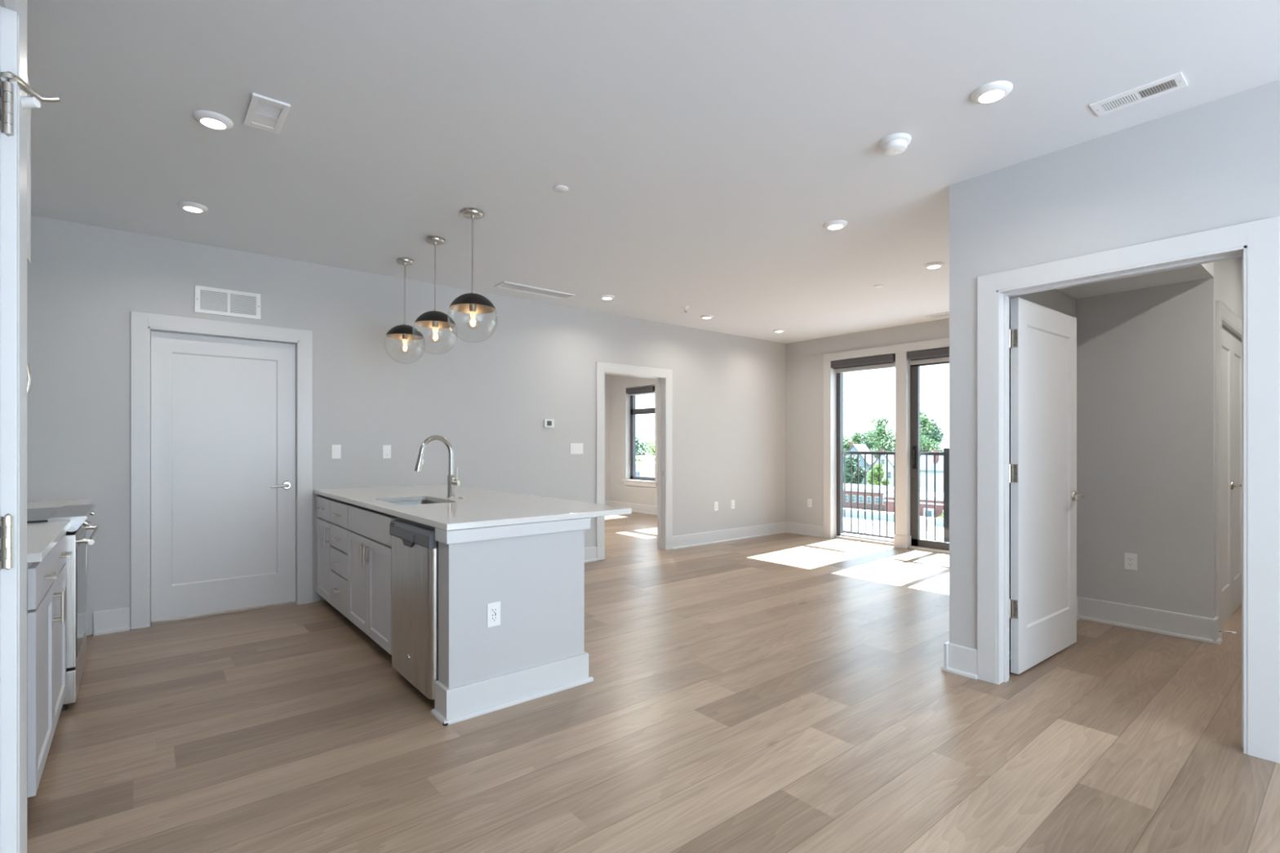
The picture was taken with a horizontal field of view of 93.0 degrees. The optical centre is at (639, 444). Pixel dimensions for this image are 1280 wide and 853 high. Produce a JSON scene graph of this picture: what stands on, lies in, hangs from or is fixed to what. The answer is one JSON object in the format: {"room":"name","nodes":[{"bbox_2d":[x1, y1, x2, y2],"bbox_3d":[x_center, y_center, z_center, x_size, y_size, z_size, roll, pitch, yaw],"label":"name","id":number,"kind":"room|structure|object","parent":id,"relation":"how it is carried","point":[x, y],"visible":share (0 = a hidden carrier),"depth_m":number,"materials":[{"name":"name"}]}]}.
{"room":"open-plan apartment kitchen","nodes":[
{"label":"open-plan apartment kitchen","id":0,"kind":"room"},
{"bbox_2d":[0,0,4,7],"bbox_3d":[-0.353,-0.096,-0.531,0.820,2.752,4.270,0,0,-39],"label":"wall","id":1,"kind":"structure","parent":0,"point":[2,2],"depth_m":1.16,"materials":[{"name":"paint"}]},
{"bbox_2d":[0,0,26,852],"bbox_3d":[-0.971,0.172,0.784,0.138,2.216,1.145,0,0,-39],"label":"door frame","id":2,"kind":"structure","parent":1,"relation":"attached to","point":[14,15],"depth_m":1.18,"materials":[{"name":"white paint"}]},
{"bbox_2d":[26,75,31,262],"bbox_3d":[-2.002,-0.926,1.524,0.644,0.612,0.992,0,0,-39],"label":"upper cabinet","id":3,"kind":"object","parent":1,"relation":"attached to","point":[28,110],"visible":0.02,"depth_m":2.06,"materials":[{"name":"grey paint"}]},
{"bbox_2d":[0,8,60,852],"bbox_3d":[-0.942,0.218,0.847,0.124,2.100,0.973,0,0,-39],"label":"door","id":4,"kind":"structure","parent":1,"relation":"in","point":[6,87],"depth_m":1.16,"materials":[{"name":"white paint"}]},
{"bbox_2d":[26,215,785,635],"bbox_3d":[-1.111,-0.096,6.281,8.270,2.752,0.130,0,0,-39],"label":"wall","id":5,"kind":"structure","parent":0,"point":[491,398],"depth_m":5.33,"materials":[{"name":"paint"}]},
{"bbox_2d":[130,311,312,630],"bbox_3d":[-3.129,0.181,4.609,1.126,2.202,0.150,0,0,-39],"label":"door frame","id":6,"kind":"structure","parent":5,"relation":"attached to","point":[142,324],"depth_m":4.35,"materials":[{"name":"white paint"}]},
{"bbox_2d":[151,331,295,621],"bbox_3d":[-3.119,0.226,4.597,0.908,2.064,0.106,0,0,-39],"label":"door","id":7,"kind":"structure","parent":5,"relation":"in","point":[223,410],"depth_m":4.58,"materials":[{"name":"white paint"}]},
{"bbox_2d":[194,284,261,319],"bbox_3d":[-3.089,-1.064,4.561,0.416,0.196,0.011,0,0,-39],"label":"air vent","id":8,"kind":"object","parent":5,"relation":"in","point":[211,300],"visible":1,"depth_m":4.55,"materials":[{"name":"white plastic"}]},
{"bbox_2d":[331,444,341,458],"bbox_3d":[-2.517,0.060,5.034,0.070,0.116,0.008,0,0,-39],"label":"light switch","id":9,"kind":"object","parent":5,"relation":"attached to","point":[335,449],"visible":1,"depth_m":5.03,"materials":[{"name":"white plastic"}]},
{"bbox_2d":[382,444,391,458],"bbox_3d":[-2.205,0.063,5.290,0.070,0.116,0.009,0,0,-39],"label":"light switch","id":10,"kind":"object","parent":5,"relation":"attached to","point":[386,448],"visible":1,"depth_m":5.29,"materials":[{"name":"white plastic"}]},
{"bbox_2d":[93,521,786,635],"bbox_3d":[-0.766,1.202,6.460,7.510,0.155,0.032,0,0,-39],"label":"baseboard","id":11,"kind":"structure","parent":5,"relation":"attached to","point":[113,620],"depth_m":7.55,"materials":[{"name":"white paint"}]},
{"bbox_2d":[543,419,554,427],"bbox_3d":[-0.947,-0.220,6.317,0.112,0.084,0.024,0,0,-39],"label":"thermostat","id":12,"kind":"object","parent":5,"relation":"attached to","point":[547,423],"visible":1,"depth_m":6.30,"materials":[{"name":"white plastic"}]},
{"bbox_2d":[570,443,582,453],"bbox_3d":[-0.681,0.044,6.545,0.162,0.116,0.008,0,0,-39],"label":"light switch","id":13,"kind":"object","parent":5,"relation":"attached to","point":[575,448],"visible":1,"depth_m":6.54,"materials":[{"name":"white plastic"}]},
{"bbox_2d":[595,361,672,560],"bbox_3d":[-0.092,0.182,7.120,1.130,2.196,0.166,0,0,-39],"label":"door frame","id":14,"kind":"structure","parent":5,"relation":"attached to","point":[664,376],"depth_m":7.36,"materials":[{"name":"white paint"}]},
{"bbox_2d":[714,502,718,511],"bbox_3d":[0.995,0.806,7.926,0.070,0.116,0.008,0,0,-39],"label":"wall outlet","id":15,"kind":"object","parent":5,"relation":"attached to","point":[716,504],"visible":1,"depth_m":7.92,"materials":[{"name":"white plastic"}]},
{"bbox_2d":[730,500,734,508],"bbox_3d":[1.244,0.803,8.131,0.070,0.116,0.008,0,0,-39],"label":"wall outlet","id":16,"kind":"object","parent":5,"relation":"attached to","point":[732,502],"visible":1,"depth_m":8.12,"materials":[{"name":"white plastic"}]},
{"bbox_2d":[604,373,609,501],"bbox_3d":[-2.292,-0.096,10.861,4.270,2.752,0.117,0,0,-39],"label":"wall","id":17,"kind":"structure","parent":0,"point":[606,376],"depth_m":12.13,"materials":[{"name":"paint"}]},
{"bbox_2d":[604,500,657,515],"bbox_3d":[-0.885,1.202,9.248,4.150,0.155,4.163,0,0,-39],"label":"baseboard","id":18,"kind":"structure","parent":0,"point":[650,509],"depth_m":11.48,"materials":[{"name":"white paint"}]},
{"bbox_2d":[26,0,1279,343],"bbox_3d":[0.331,-1.572,5.182,9.100,0.200,12.220,0,0,-39],"label":"ceiling","id":19,"kind":"structure","parent":0,"point":[704,151],"depth_m":2.81,"materials":[{"name":"paint"}]},
{"bbox_2d":[177,201,208,213],"bbox_3d":[-2.761,-1.461,3.750,0.152,0.022,0.152,0,0,-39],"label":"recessed light","id":20,"kind":"object","parent":19,"relation":"in","point":[188,206],"visible":1,"depth_m":3.72,"materials":[{"name":"white plastic"}]},
{"bbox_2d":[192,110,233,129],"bbox_3d":[-1.931,-1.461,2.747,0.152,0.022,0.152,0,0,-39],"label":"recessed light","id":21,"kind":"object","parent":19,"relation":"in","point":[211,119],"visible":1,"depth_m":2.72,"materials":[{"name":"white plastic"}]},
{"bbox_2d":[243,93,290,133],"bbox_3d":[-1.660,-1.466,2.697,0.140,0.012,0.306,0,0,-39],"label":"ceiling vent","id":22,"kind":"object","parent":19,"relation":"in","point":[264,113],"visible":1,"depth_m":2.68,"materials":[{"name":"white plastic"}]},
{"bbox_2d":[384,257,425,364],"bbox_3d":[-1.874,-1.058,4.843,0.308,0.828,0.308,0,0,-39],"label":"pendant lamp","id":23,"kind":"object","parent":19,"relation":"hanging from","point":[404,331],"visible":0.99,"depth_m":4.82,"materials":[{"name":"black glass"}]},
{"bbox_2d":[402,333,408,339],"bbox_3d":[-1.874,-0.896,4.843,0.044,0.112,0.044,0,0,-39],"label":"socket","id":24,"kind":"object","parent":23,"relation":"attached to","point":[405,336],"depth_m":4.83,"materials":[{"name":"metal"}]},
{"bbox_2d":[412,235,457,355],"bbox_3d":[-1.464,-1.058,4.345,0.308,0.828,0.308,0,0,-39],"label":"pendant lamp","id":25,"kind":"object","parent":19,"relation":"hanging from","point":[431,319],"visible":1,"depth_m":4.33,"materials":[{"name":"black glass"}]},
{"bbox_2d":[431,320,438,327],"bbox_3d":[-1.464,-0.896,4.345,0.044,0.112,0.044,0,0,-39],"label":"socket","id":26,"kind":"object","parent":25,"relation":"attached to","point":[434,323],"depth_m":4.33,"materials":[{"name":"metal"}]},
{"bbox_2d":[447,208,497,342],"bbox_3d":[-1.058,-1.058,3.841,0.308,0.828,0.308,0,0,-39],"label":"pendant lamp","id":27,"kind":"object","parent":19,"relation":"hanging from","point":[468,303],"visible":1,"depth_m":3.83,"materials":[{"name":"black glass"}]},
{"bbox_2d":[469,303,476,312],"bbox_3d":[-1.058,-0.896,3.841,0.044,0.112,0.044,0,0,-39],"label":"socket","id":28,"kind":"object","parent":27,"relation":"attached to","point":[473,308],"depth_m":3.82,"materials":[{"name":"metal"}]},
{"bbox_2d":[493,281,575,299],"bbox_3d":[-0.990,-1.466,5.792,0.769,0.012,0.204,0,0,-39],"label":"ceiling vent","id":29,"kind":"object","parent":19,"relation":"in","point":[505,285],"visible":1,"depth_m":5.77,"materials":[{"name":"white plastic"}]},
{"bbox_2d":[499,283,568,297],"bbox_3d":[-0.990,-1.470,5.792,0.725,0.002,0.160,0,0,-39],"label":"grille","id":30,"kind":"object","parent":29,"relation":"attached to","point":[514,286],"depth_m":5.77,"materials":[{"name":"white plastic"}]},
{"bbox_2d":[553,185,568,192],"bbox_3d":[-0.454,-1.468,3.488,0.084,0.007,0.084,0,0,-39],"label":"sprinkler cover","id":31,"kind":"object","parent":19,"relation":"attached to","point":[562,188],"visible":1,"depth_m":3.48,"materials":[{"name":"white plastic"}]},
{"bbox_2d":[599,294,614,299],"bbox_3d":[-0.327,-1.461,6.040,0.152,0.022,0.152,0,0,-39],"label":"recessed light","id":32,"kind":"object","parent":19,"relation":"in","point":[602,296],"visible":1,"depth_m":6.00,"materials":[{"name":"white plastic"}]},
{"bbox_2d":[700,315,713,319],"bbox_3d":[0.766,-1.461,6.965,0.152,0.022,0.152,0,0,-39],"label":"recessed light","id":33,"kind":"object","parent":19,"relation":"in","point":[704,317],"visible":1,"depth_m":6.92,"materials":[{"name":"white plastic"}]},
{"bbox_2d":[773,328,785,332],"bbox_3d":[1.789,-1.461,7.812,0.152,0.022,0.152,0,0,-39],"label":"recessed light","id":34,"kind":"object","parent":19,"relation":"in","point":[775,330],"visible":1,"depth_m":7.76,"materials":[{"name":"white plastic"}]},
{"bbox_2d":[823,219,847,230],"bbox_3d":[1.304,-1.461,4.053,0.152,0.022,0.152,0,0,-39],"label":"recessed light","id":35,"kind":"object","parent":19,"relation":"in","point":[837,224],"visible":1,"depth_m":4.02,"materials":[{"name":"white plastic"}]},
{"bbox_2d":[879,133,911,155],"bbox_3d":[1.234,-1.444,2.940,0.146,0.055,0.146,0,0,-39],"label":"smoke detector","id":36,"kind":"object","parent":19,"relation":"attached to","point":[897,143],"visible":1,"depth_m":2.90,"materials":[{"name":"white plastic"}]},
{"bbox_2d":[924,262,944,268],"bbox_3d":[2.404,-1.461,4.965,0.152,0.022,0.152,0,0,-39],"label":"recessed light","id":37,"kind":"object","parent":19,"relation":"in","point":[933,264],"visible":1,"depth_m":4.93,"materials":[{"name":"white plastic"}]},
{"bbox_2d":[925,311,949,318],"bbox_3d":[3.507,-1.466,6.761,0.154,0.012,0.584,0,0,-39],"label":"ceiling vent","id":38,"kind":"object","parent":19,"relation":"in","point":[943,314],"visible":0.4,"depth_m":6.88,"materials":[{"name":"white plastic"}]},
{"bbox_2d":[970,80,1013,103],"bbox_3d":[1.466,-1.461,2.532,0.152,0.022,0.152,0,0,-39],"label":"recessed light","id":39,"kind":"object","parent":19,"relation":"in","point":[993,91],"visible":1,"depth_m":2.51,"materials":[{"name":"white plastic"}]},
{"bbox_2d":[1088,71,1187,116],"bbox_3d":[2.090,-1.467,2.553,0.136,0.010,0.304,0,0,-39],"label":"ceiling vent","id":40,"kind":"object","parent":19,"relation":"in","point":[1176,81],"visible":1,"depth_m":2.54,"materials":[{"name":"white plastic"}]},
{"bbox_2d":[26,511,1279,852],"bbox_3d":[0.534,1.280,4.936,9.100,0.001,13.299,0,0,-39],"label":"floor","id":41,"kind":"structure","parent":0,"point":[783,692],"depth_m":2.66,"materials":[{"name":"brown wood"}]},
{"bbox_2d":[26,533,72,797],"bbox_3d":[-2.618,0.839,2.287,0.662,0.882,1.090,0,0,-39],"label":"base cabinet","id":42,"kind":"object","parent":41,"relation":"on","point":[46,578],"visible":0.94,"depth_m":2.27,"materials":[{"name":"grey paint"}]},
{"bbox_2d":[26,520,71,562],"bbox_3d":[-2.624,0.381,2.278,0.642,0.030,1.117,0,0,-39],"label":"countertop","id":43,"kind":"structure","parent":42,"relation":"on","point":[42,537],"depth_m":2.41,"materials":[{"name":"white stone"}]},
{"bbox_2d":[26,504,101,711],"bbox_3d":[-3.183,0.814,3.038,0.708,0.932,0.761,0,0,-39],"label":"range","id":44,"kind":"object","parent":41,"relation":"on","point":[77,540],"visible":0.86,"depth_m":2.97,"materials":[{"name":"silver metal"}]},
{"bbox_2d":[26,507,59,523],"bbox_3d":[-3.246,0.368,2.986,0.545,0.024,0.761,0,0,-39],"label":"cooktop","id":45,"kind":"object","parent":44,"relation":"in","point":[45,514],"depth_m":3.08,"materials":[{"name":"glass"}]},
{"bbox_2d":[85,519,91,568],"bbox_3d":[-3.688,0.839,3.586,0.662,0.882,0.715,0,0,-39],"label":"base cabinet","id":46,"kind":"object","parent":41,"relation":"on","point":[89,522],"visible":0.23,"depth_m":3.55,"materials":[{"name":"grey paint"}]},
{"bbox_2d":[26,498,91,508],"bbox_3d":[-3.698,0.381,3.587,0.648,0.030,0.736,0,0,-39],"label":"countertop","id":47,"kind":"structure","parent":46,"relation":"on","point":[51,504],"depth_m":3.78,"materials":[{"name":"white stone"}]},
{"bbox_2d":[315,493,338,611],"bbox_3d":[-2.254,0.838,4.924,0.659,0.884,0.508,0,0,-39],"label":"base cabinet","id":48,"kind":"object","parent":41,"relation":"on","point":[322,545],"visible":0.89,"depth_m":4.74,"materials":[{"name":"grey paint"}]},
{"bbox_2d":[329,498,359,628],"bbox_3d":[-1.933,0.838,4.535,0.659,0.884,0.500,0,0,-39],"label":"base cabinet","id":49,"kind":"object","parent":41,"relation":"on","point":[339,530],"visible":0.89,"depth_m":4.33,"materials":[{"name":"grey paint"}]},
{"bbox_2d":[347,503,396,655],"bbox_3d":[-1.455,0.838,3.954,0.659,0.884,1.002,0,0,-39],"label":"base cabinet","id":50,"kind":"object","parent":41,"relation":"on","point":[369,537],"visible":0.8,"depth_m":3.75,"materials":[{"name":"grey paint"}]},
{"bbox_2d":[313,484,631,530],"bbox_3d":[-1.349,0.381,4.202,1.085,0.030,2.777,0,0,-39],"label":"countertop","id":51,"kind":"structure","parent":50,"relation":"on","point":[479,508],"depth_m":3.63,"materials":[{"name":"white stone"}]},
{"bbox_2d":[389,500,438,505],"bbox_3d":[-1.484,0.493,3.992,0.405,0.194,0.660,0,0,-39],"label":"sink","id":52,"kind":"object","parent":51,"relation":"in","point":[409,502],"visible":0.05,"depth_m":4.28,"materials":[{"name":"metal"}]},
{"bbox_2d":[413,435,460,497],"bbox_3d":[-1.388,0.151,4.146,0.320,0.428,0.093,0,0,-39],"label":"faucet","id":53,"kind":"object","parent":51,"relation":"on","point":[451,482],"visible":1,"depth_m":4.20,"materials":[{"name":"metal"}]},
{"bbox_2d":[389,516,438,699],"bbox_3d":[-0.941,0.841,3.329,0.660,0.878,0.600,0,0,-39],"label":"dishwasher","id":54,"kind":"object","parent":41,"relation":"on","point":[415,548],"visible":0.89,"depth_m":3.04,"materials":[{"name":"silver metal"}]},
{"bbox_2d":[431,517,593,726],"bbox_3d":[-0.623,0.838,3.084,0.826,0.884,0.166,0,0,-39],"label":"island end panel","id":55,"kind":"object","parent":41,"relation":"on","point":[535,571],"visible":0.92,"depth_m":3.00,"materials":[{"name":"paint"}]},
{"bbox_2d":[486,601,500,627],"bbox_3d":[-0.709,0.825,2.947,0.070,0.116,0.008,0,0,-39],"label":"wall outlet","id":56,"kind":"object","parent":55,"relation":"attached to","point":[493,609],"visible":1,"depth_m":2.94,"materials":[{"name":"white plastic"}]},
{"bbox_2d":[490,607,497,622],"bbox_3d":[-0.708,0.825,2.946,0.033,0.067,0.002,0,0,-39],"label":"receptacle","id":57,"kind":"object","parent":56,"relation":"attached to","point":[493,610],"depth_m":2.94,"materials":[{"name":"white plastic"}]},
{"bbox_2d":[609,318,949,526],"bbox_3d":[2.091,-0.096,9.054,0.200,2.752,8.480,0,0,-39],"label":"wall","id":58,"kind":"structure","parent":0,"point":[804,360],"depth_m":8.65,"materials":[{"name":"paint"}]},
{"bbox_2d":[622,385,657,487],"bbox_3d":[0.064,-0.158,11.489,0.235,1.875,1.017,0,0,-39],"label":"window","id":59,"kind":"structure","parent":58,"relation":"in","point":[634,480],"depth_m":11.76,"materials":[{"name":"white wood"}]},
{"bbox_2d":[626,386,654,394],"bbox_3d":[0.018,-1.021,11.457,0.093,0.102,0.805,0,0,-39],"label":"roller blind","id":60,"kind":"object","parent":59,"relation":"attached to","point":[651,388],"visible":1,"depth_m":11.40,"materials":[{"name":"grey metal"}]},
{"bbox_2d":[785,521,823,537],"bbox_3d":[2.315,1.202,8.600,0.032,0.155,0.645,0,0,-39],"label":"baseboard","id":61,"kind":"structure","parent":58,"relation":"attached to","point":[815,531],"depth_m":8.58,"materials":[{"name":"white paint"}]},
{"bbox_2d":[807,498,812,507],"bbox_3d":[2.385,0.824,8.534,0.008,0.116,0.070,0,0,-39],"label":"wall outlet","id":62,"kind":"object","parent":58,"relation":"attached to","point":[809,500],"visible":1,"depth_m":8.53,"materials":[{"name":"white plastic"}]},
{"bbox_2d":[823,337,949,554],"bbox_3d":[3.553,0.019,7.260,0.244,2.522,2.992,0,0,-39],"label":"window frame","id":63,"kind":"structure","parent":58,"relation":"in","point":[917,543],"depth_m":7.50,"materials":[{"name":"white wood"}]},
{"bbox_2d":[831,353,895,368],"bbox_3d":[2.911,-1.078,7.943,0.093,0.108,0.890,0,0,-39],"label":"roller blind","id":64,"kind":"object","parent":63,"relation":"attached to","point":[888,358],"visible":0.89,"depth_m":7.88,"materials":[{"name":"grey fabric"}]},
{"bbox_2d":[835,361,895,546],"bbox_3d":[3.009,0.070,8.011,0.130,2.420,0.918,0,0,-39],"label":"window","id":65,"kind":"structure","parent":63,"relation":"attached to","point":[840,535],"depth_m":8.31,"materials":[{"name":"grey metal"}]},
{"bbox_2d":[907,346,949,360],"bbox_3d":[3.842,-1.078,6.813,0.093,0.108,1.675,0,0,-39],"label":"roller blind","id":66,"kind":"object","parent":63,"relation":"attached to","point":[942,352],"visible":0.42,"depth_m":7.24,"materials":[{"name":"grey fabric"}]},
{"bbox_2d":[949,79,1279,649],"bbox_3d":[4.421,-0.096,3.138,3.725,2.752,3.864,0,0,-39],"label":"wall","id":67,"kind":"structure","parent":0,"point":[1214,164],"depth_m":2.98,"materials":[{"name":"paint"}]},
{"bbox_2d":[1008,297,1084,674],"bbox_3d":[2.424,0.228,3.632,0.928,2.080,0.163,0,0,-38],"label":"door","id":68,"kind":"structure","parent":67,"relation":"in","point":[1042,340],"depth_m":3.57,"materials":[{"name":"white paint"}]},
{"bbox_2d":[941,596,1222,679],"bbox_3d":[3.458,1.202,4.283,3.757,0.155,0.936,0,0,-39],"label":"baseboard","id":69,"kind":"structure","parent":67,"relation":"attached to","point":[1205,629],"depth_m":4.06,"materials":[{"name":"white paint"}]},
{"bbox_2d":[977,216,1279,764],"bbox_3d":[2.261,0.181,2.921,0.151,2.198,1.140,0,0,-39],"label":"door frame","id":70,"kind":"structure","parent":67,"relation":"attached to","point":[1257,242],"depth_m":2.56,"materials":[{"name":"white paint"}]},
{"bbox_2d":[1056,262,1213,298],"bbox_3d":[2.815,-1.276,3.673,1.696,0.391,0.748,0,0,-39],"label":"ceiling","id":71,"kind":"structure","parent":0,"point":[1203,271],"depth_m":4.01,"materials":[{"name":"paint"}]},
{"bbox_2d":[1075,262,1216,618],"bbox_3d":[3.506,-0.096,4.242,0.094,2.752,0.748,0,0,-39],"label":"wall","id":72,"kind":"structure","parent":0,"point":[1146,357],"depth_m":4.17,"materials":[{"name":"paint"}]},
{"bbox_2d":[1124,552,1137,570],"bbox_3d":[3.433,0.820,4.250,0.008,0.116,0.070,0,0,-39],"label":"wall outlet","id":73,"kind":"object","parent":72,"relation":"attached to","point":[1130,559],"visible":1,"depth_m":4.25,"materials":[{"name":"white plastic"}]},
{"bbox_2d":[1127,556,1133,566],"bbox_3d":[3.432,0.820,4.248,0.002,0.067,0.033,0,0,-39],"label":"receptacle","id":74,"kind":"object","parent":73,"relation":"attached to","point":[1130,559],"depth_m":4.25,"materials":[{"name":"white plastic"}]},
{"bbox_2d":[1219,628,1235,634],"bbox_3d":[3.720,1.185,3.844,0.022,0.022,0.075,0,0,-39],"label":"door stop","id":75,"kind":"object","parent":72,"relation":"attached to","point":[1220,630],"visible":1,"depth_m":3.84,"materials":[{"name":"metal"}]},
{"bbox_2d":[1216,257,1241,319],"bbox_3d":[4.714,-0.096,4.816,2.500,2.752,0.098,0,0,-39],"label":"wall","id":76,"kind":"structure","parent":0,"point":[1228,272],"depth_m":4.37,"materials":[{"name":"paint"}]},
{"bbox_2d":[1215,300,1241,638],"bbox_3d":[4.361,0.169,4.513,1.610,2.222,0.116,0,0,-39],"label":"door frame","id":77,"kind":"structure","parent":76,"relation":"attached to","point":[1224,317],"depth_m":3.97,"materials":[{"name":"white paint"}]},
{"bbox_2d":[1222,325,1241,625],"bbox_3d":[4.143,0.218,4.288,0.752,2.100,0.097,0,0,-39],"label":"door","id":78,"kind":"structure","parent":76,"relation":"in","point":[1228,485],"depth_m":4.40,"materials":[{"name":"white paint"}]},
{"bbox_3d":[-3.106,-0.096,2.261,0.120,2.752,3.540,0,0,-39],"label":"wall","id":79,"kind":"structure","parent":0,"visible":0},
{"bbox_2d":[26,361,31,395],"bbox_3d":[-3.295,-0.315,2.945,0.453,0.410,0.757,0,0,-39],"label":"microwave","id":80,"kind":"object","parent":79,"relation":"attached to","point":[28,371],"visible":0.13,"depth_m":3.23,"materials":[{"name":"metal"}]},
{"label":"outside","id":81,"kind":"structure","parent":0,"visible":0},
{"bbox_3d":[3.726,1.655,7.408,0.230,0.150,3.500,0,0,-39],"label":"balcony slab","id":82,"kind":"object","parent":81,"visible":0},
{"bbox_2d":[843,448,949,542],"bbox_3d":[3.737,0.838,7.417,0.068,1.585,3.100,0,0,-39],"label":"balcony railing","id":83,"kind":"object","parent":82,"relation":"on","point":[946,451],"visible":0.3,"depth_m":8.00,"materials":[{"name":"black metal"}]},
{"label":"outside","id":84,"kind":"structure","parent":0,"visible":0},
{"bbox_3d":[115.889,15.530,199.062,408.000,0.500,480.000,0,0,-39],"label":"ground","id":85,"kind":"structure","parent":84,"visible":0},
{"bbox_2d":[635,456,644,462],"bbox_3d":[0.612,8.697,109.908,8.099,13.185,7.305,0,0,-39],"label":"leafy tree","id":86,"kind":"object","parent":85,"relation":"on","point":[637,459],"visible":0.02,"depth_m":109.32,"materials":[{"name":"green plant"}]},
{"bbox_2d":[635,436,652,455],"bbox_3d":[-1.234,6.538,148.818,12.117,17.502,11.405,0,0,-39],"label":"leafy tree","id":87,"kind":"object","parent":85,"relation":"on","point":[638,441],"visible":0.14,"depth_m":149.35,"materials":[{"name":"green plant"}]},
{"bbox_2d":[635,461,654,477],"bbox_3d":[2.661,9.080,99.023,10.400,12.400,8.900,0,0,-39],"label":"building","id":88,"kind":"structure","parent":85,"relation":"on","point":[643,468],"depth_m":93.55,"materials":[{"name":"white"}]},
{"bbox_2d":[635,455,654,461],"bbox_3d":[2.730,8.880,127.255,10.400,12.800,13.400,0,0,-39],"label":"building","id":89,"kind":"structure","parent":85,"relation":"on","point":[647,458],"depth_m":121.30,"materials":[{"name":"white"}]},
{"bbox_2d":[843,441,876,484],"bbox_3d":[59.609,7.280,165.154,8.000,16.000,10.800,0,0,37],"label":"gabled house","id":90,"kind":"structure","parent":85,"relation":"on","point":[853,447],"depth_m":161.13,"materials":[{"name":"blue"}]},
{"bbox_2d":[843,507,893,513],"bbox_3d":[30.337,13.480,107.887,16.000,3.600,28.000,0,0,-39],"label":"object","id":91,"kind":"structure","parent":85,"relation":"on","point":[843,508],"depth_m":107.34,"materials":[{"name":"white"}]},
{"bbox_2d":[868,448,893,486],"bbox_3d":[61.507,8.230,150.265,6.600,14.100,9.800,0,0,39],"label":"gabled house","id":92,"kind":"structure","parent":85,"relation":"on","point":[883,457],"depth_m":146.28,"materials":[{"name":"white"}]},
{"bbox_2d":[843,483,925,511],"bbox_3d":[46.620,12.130,131.335,12.650,6.300,25.100,0,0,-39],"label":"brick building","id":93,"kind":"structure","parent":85,"relation":"on","point":[861,487],"depth_m":123.73,"materials":[{"name":"red brick"}]},
{"bbox_2d":[843,509,943,542],"bbox_3d":[23.752,12.080,76.556,22.000,6.400,36.000,0,0,-39],"label":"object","id":94,"kind":"structure","parent":85,"relation":"on","point":[940,522],"depth_m":75.76,"materials":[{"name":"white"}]},
{"bbox_2d":[883,491,943,517],"bbox_3d":[53.981,12.130,107.019,13.200,6.300,17.000,0,0,-39],"label":"brick building","id":95,"kind":"structure","parent":85,"relation":"on","point":[940,495],"depth_m":104.28,"materials":[{"name":"red brick"}]},
{"bbox_2d":[920,449,943,492],"bbox_3d":[68.208,8.230,135.834,8.500,14.100,10.800,0,0,-29],"label":"gabled house","id":96,"kind":"structure","parent":85,"relation":"on","point":[940,459],"depth_m":134.86,"materials":[{"name":"white"}]},
{"bbox_3d":[121.135,15.205,242.245,305.000,0.150,420.000,0,0,-39],"label":"lawn","id":97,"kind":"structure","parent":0,"visible":0},
{"bbox_2d":[637,440,654,455],"bbox_3d":[2.699,7.078,165.092,12.495,16.422,11.807,0,0,-39],"label":"leafy tree","id":98,"kind":"object","parent":97,"relation":"on","point":[651,446],"visible":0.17,"depth_m":163.81,"materials":[{"name":"green plant"}]},
{"bbox_2d":[843,435,853,456],"bbox_3d":[64.415,6.175,198.152,13.995,18.228,11.269,0,0,-39],"label":"leafy tree","id":99,"kind":"object","parent":97,"relation":"on","point":[846,443],"visible":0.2,"depth_m":196.66,"materials":[{"name":"green plant"}]},
{"bbox_2d":[843,455,867,484],"bbox_3d":[53.645,8.959,153.595,7.043,12.661,6.212,0,0,-39],"label":"leafy tree","id":100,"kind":"object","parent":97,"relation":"on","point":[861,470],"visible":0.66,"depth_m":152.34,"materials":[{"name":"green plant"}]},
{"bbox_2d":[845,431,873,451],"bbox_3d":[80.892,5.130,223.564,14.445,20.319,13.120,0,0,-39],"label":"leafy tree","id":101,"kind":"object","parent":97,"relation":"on","point":[855,437],"visible":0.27,"depth_m":221.16,"materials":[{"name":"green plant"}]},
{"bbox_2d":[859,428,884,457],"bbox_3d":[76.032,5.013,199.642,10.150,20.553,11.207,0,0,-39],"label":"leafy tree","id":102,"kind":"object","parent":97,"relation":"on","point":[869,446],"visible":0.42,"depth_m":197.67,"materials":[{"name":"green plant"}]},
{"bbox_2d":[866,462,889,485],"bbox_3d":[54.392,9.643,139.171,5.786,11.293,4.526,0,0,-39],"label":"leafy tree","id":103,"kind":"object","parent":97,"relation":"on","point":[876,468],"visible":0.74,"depth_m":138.23,"materials":[{"name":"green plant"}]},
{"bbox_2d":[865,416,895,458],"bbox_3d":[70.206,3.404,176.188,10.889,23.771,11.865,0,0,-39],"label":"leafy tree","id":104,"kind":"object","parent":97,"relation":"on","point":[882,434],"visible":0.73,"depth_m":174.31,"materials":[{"name":"green plant"}]},
{"bbox_2d":[920,411,941,456],"bbox_3d":[77.073,2.989,165.259,9.749,24.600,9.333,0,0,-39],"label":"leafy tree","id":105,"kind":"object","parent":97,"relation":"on","point":[925,423],"visible":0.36,"depth_m":163.71,"materials":[{"name":"green plant"}]},
{"bbox_2d":[920,417,945,452],"bbox_3d":[87.271,3.664,181.602,9.059,23.250,8.214,0,0,-39],"label":"leafy tree","id":106,"kind":"object","parent":97,"relation":"on","point":[937,434],"visible":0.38,"depth_m":179.56,"materials":[{"name":"green plant"}]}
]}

